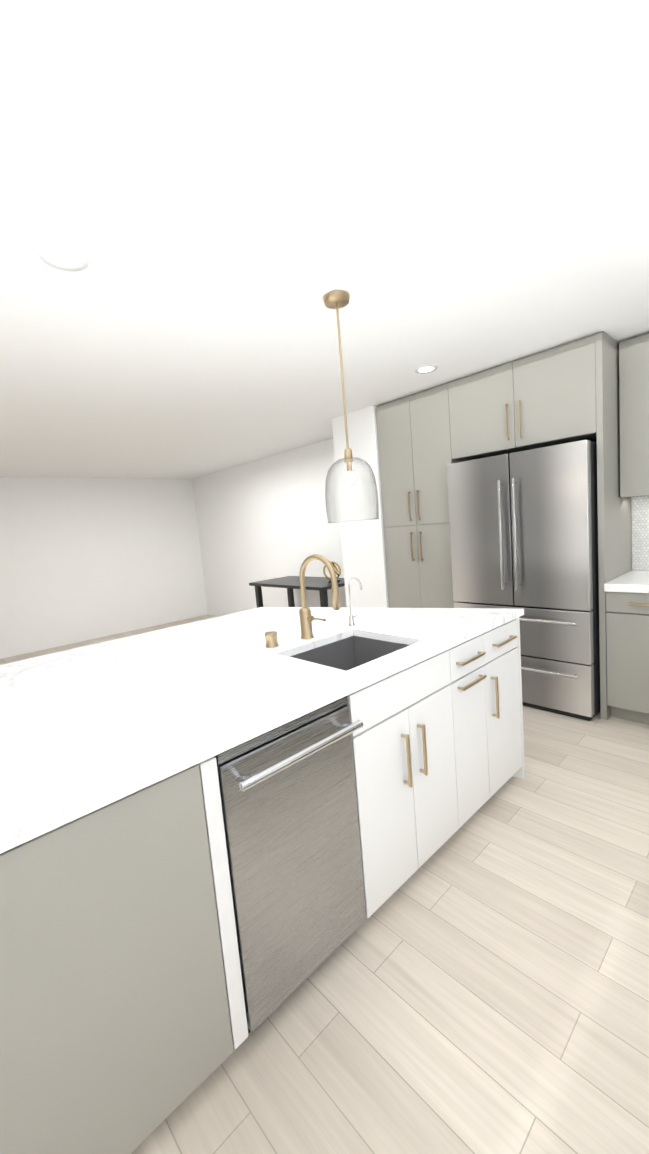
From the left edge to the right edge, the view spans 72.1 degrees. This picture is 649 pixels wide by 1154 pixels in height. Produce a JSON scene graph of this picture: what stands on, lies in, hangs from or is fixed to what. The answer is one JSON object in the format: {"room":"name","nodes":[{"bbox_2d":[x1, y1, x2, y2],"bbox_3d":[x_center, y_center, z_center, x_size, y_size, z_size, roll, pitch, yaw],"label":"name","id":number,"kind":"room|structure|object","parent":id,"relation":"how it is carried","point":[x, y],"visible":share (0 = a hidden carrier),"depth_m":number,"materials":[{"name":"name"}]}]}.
{"room":"kitchen","nodes":[
{"label":"kitchen","id":0,"kind":"room"},
{"bbox_2d":[0,477,207,658],"bbox_3d":[-4.984,-0.021,5.603,7.800,2.440,0.200,-11,9,-42],"label":"wall","id":1,"kind":"structure","parent":0,"point":[83,559],"depth_m":6.81,"materials":[{"name":"white paint"}]},
{"bbox_2d":[0,614,648,1153],"bbox_3d":[-1.808,1.344,2.526,7.900,0.100,8.700,-11,9,-42],"label":"floor","id":2,"kind":"structure","parent":0,"point":[478,982],"depth_m":1.30,"materials":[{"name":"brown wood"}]},
{"bbox_2d":[0,615,524,1153],"bbox_3d":[-0.503,0.835,1.692,3.155,0.878,1.212,-11,9,-42],"label":"kitchen island","id":3,"kind":"object","parent":2,"relation":"on","point":[122,1019],"depth_m":1.03,"materials":[{"name":"wood"}]},
{"bbox_2d":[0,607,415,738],"bbox_3d":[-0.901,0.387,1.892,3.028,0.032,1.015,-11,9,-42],"label":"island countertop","id":4,"kind":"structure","parent":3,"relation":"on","point":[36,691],"depth_m":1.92,"materials":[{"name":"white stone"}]},
{"bbox_2d":[265,631,278,647],"bbox_3d":[-0.234,0.274,1.966,0.058,0.062,0.058,-11,9,-42],"label":"soap dispenser","id":5,"kind":"object","parent":4,"relation":"on","point":[271,639],"visible":1,"depth_m":1.94,"materials":[{"name":"gold metal"}]},
{"bbox_2d":[0,608,523,846],"bbox_3d":[-0.313,0.393,1.401,3.220,0.032,0.505,-11,9,-42],"label":"island countertop","id":6,"kind":"structure","parent":3,"relation":"on","point":[50,772],"depth_m":1.25,"materials":[{"name":"white stone"}]},
{"bbox_2d":[299,554,339,638],"bbox_3d":[-0.029,0.092,1.975,0.062,0.387,0.259,-11,9,-42],"label":"faucet","id":7,"kind":"object","parent":6,"relation":"on","point":[307,618],"visible":1,"depth_m":2.02,"materials":[{"name":"gold metal"}]},
{"bbox_2d":[288,631,407,670],"bbox_3d":[0.118,0.423,1.872,0.472,0.229,0.413,-11,9,-42],"label":"sink","id":8,"kind":"object","parent":6,"relation":"in","point":[352,650],"depth_m":2.08,"materials":[{"name":"grey metal"}]},
{"bbox_2d":[348,577,361,625],"bbox_3d":[0.162,0.120,2.221,0.062,0.244,0.104,-11,9,-42],"label":"filter faucet","id":9,"kind":"object","parent":6,"relation":"on","point":[351,620],"visible":1,"depth_m":2.23,"materials":[{"name":"silver metal"}]},
{"bbox_2d":[214,696,365,1033],"bbox_3d":[-0.212,0.839,1.488,0.469,0.866,0.604,-11,9,-42],"label":"dishwasher","id":10,"kind":"object","parent":2,"relation":"on","point":[289,807],"visible":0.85,"depth_m":1.28,"materials":[{"name":"silver metal"}]},
{"bbox_2d":[249,576,344,607],"bbox_3d":[-0.216,0.434,5.428,0.670,0.784,1.380,-11,9,-42],"label":"dining table","id":11,"kind":"object","parent":2,"relation":"on","point":[322,585],"visible":0.54,"depth_m":5.35,"materials":[{"name":"black wood"}]},
{"bbox_2d":[323,561,340,581],"bbox_3d":[0.096,-0.063,5.012,0.165,0.242,0.219,-11,9,-42],"label":"knot sculpture","id":12,"kind":"object","parent":11,"relation":"on","point":[337,571],"visible":0.79,"depth_m":5.00,"materials":[{"name":"gold metal"}]},
{"bbox_2d":[376,383,455,607],"bbox_3d":[1.031,-0.346,4.036,0.642,2.438,0.725,-11,9,-42],"label":"tall cabinet","id":13,"kind":"object","parent":2,"relation":"on","point":[414,431],"depth_m":3.77,"materials":[{"name":"grey wood"}]},
{"bbox_2d":[446,440,599,720],"bbox_3d":[1.570,0.003,3.370,0.786,1.804,0.967,-11,9,-42],"label":"refrigerator","id":14,"kind":"object","parent":2,"relation":"on","point":[524,530],"visible":0.81,"depth_m":3.01,"materials":[{"name":"grey metal"}]},
{"bbox_2d":[604,591,648,724],"bbox_3d":[2.360,0.483,2.769,0.642,0.860,0.896,-11,9,-42],"label":"base cabinet","id":15,"kind":"object","parent":2,"relation":"on","point":[626,617],"depth_m":2.80,"materials":[{"name":"grey wood"}]},
{"bbox_2d":[604,571,648,594],"bbox_3d":[2.570,0.043,2.438,0.662,0.050,1.651,-11,9,-42],"label":"countertop","id":16,"kind":"structure","parent":15,"relation":"on","point":[632,582],"depth_m":2.79,"materials":[{"name":"white stone"}]},
{"bbox_2d":[0,0,648,478],"bbox_3d":[-2.017,-1.146,2.244,7.900,0.050,8.700,-11,9,-42],"label":"ceiling","id":17,"kind":"structure","parent":0,"point":[224,196],"depth_m":1.46,"materials":[{"name":"white paint"}]},
{"bbox_2d":[39,244,88,271],"bbox_3d":[-0.928,-1.136,1.590,0.156,0.004,0.156,-11,9,-42],"label":"recessed light","id":18,"kind":"object","parent":17,"relation":"in","point":[63,257],"visible":1,"depth_m":1.59,"materials":[{"name":"white plastic"}]},
{"bbox_2d":[323,290,378,522],"bbox_3d":[0.096,-0.767,2.075,0.251,1.010,0.251,-11,9,-42],"label":"pendant light","id":19,"kind":"object","parent":17,"relation":"hanging from","point":[337,300],"visible":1,"depth_m":2.06,"materials":[{"name":"clear glass"}]},
{"bbox_2d":[415,365,437,373],"bbox_3d":[0.707,-1.444,3.105,0.156,0.004,0.156,-11,9,-42],"label":"recessed light","id":20,"kind":"object","parent":17,"relation":"in","point":[425,369],"visible":1,"depth_m":3.10,"materials":[{"name":"white"}]},
{"bbox_2d":[332,405,388,607],"bbox_3d":[0.595,-0.363,4.494,0.670,2.440,0.530,-11,9,-42],"label":"wall","id":21,"kind":"structure","parent":0,"point":[363,550],"depth_m":4.21,"materials":[{"name":"white paint"}]},
{"bbox_2d":[192,438,648,615],"bbox_3d":[0.805,-0.426,4.900,0.200,2.440,8.700,-11,9,-42],"label":"wall","id":22,"kind":"structure","parent":0,"point":[262,519],"depth_m":6.46,"materials":[{"name":"white paint"}]},
{"bbox_2d":[448,331,615,462],"bbox_3d":[1.544,-1.240,3.299,0.642,0.588,1.005,-11,9,-42],"label":"upper cabinet","id":23,"kind":"object","parent":22,"relation":"attached to","point":[594,387],"depth_m":2.97,"materials":[{"name":"grey wood"}]},
{"bbox_2d":[616,333,648,498],"bbox_3d":[2.329,-1.033,2.716,0.342,0.998,0.831,-11,9,-42],"label":"upper cabinet","id":24,"kind":"object","parent":22,"relation":"attached to","point":[632,354],"depth_m":2.85,"materials":[{"name":"grey wood"}]},
{"bbox_2d":[631,496,648,569],"bbox_3d":[2.791,-0.294,2.629,0.006,0.533,1.652,-11,9,-42],"label":"backsplash","id":25,"kind":"structure","parent":22,"relation":"attached to","point":[640,532],"depth_m":3.19,"materials":[{"name":"tile"}]}
]}

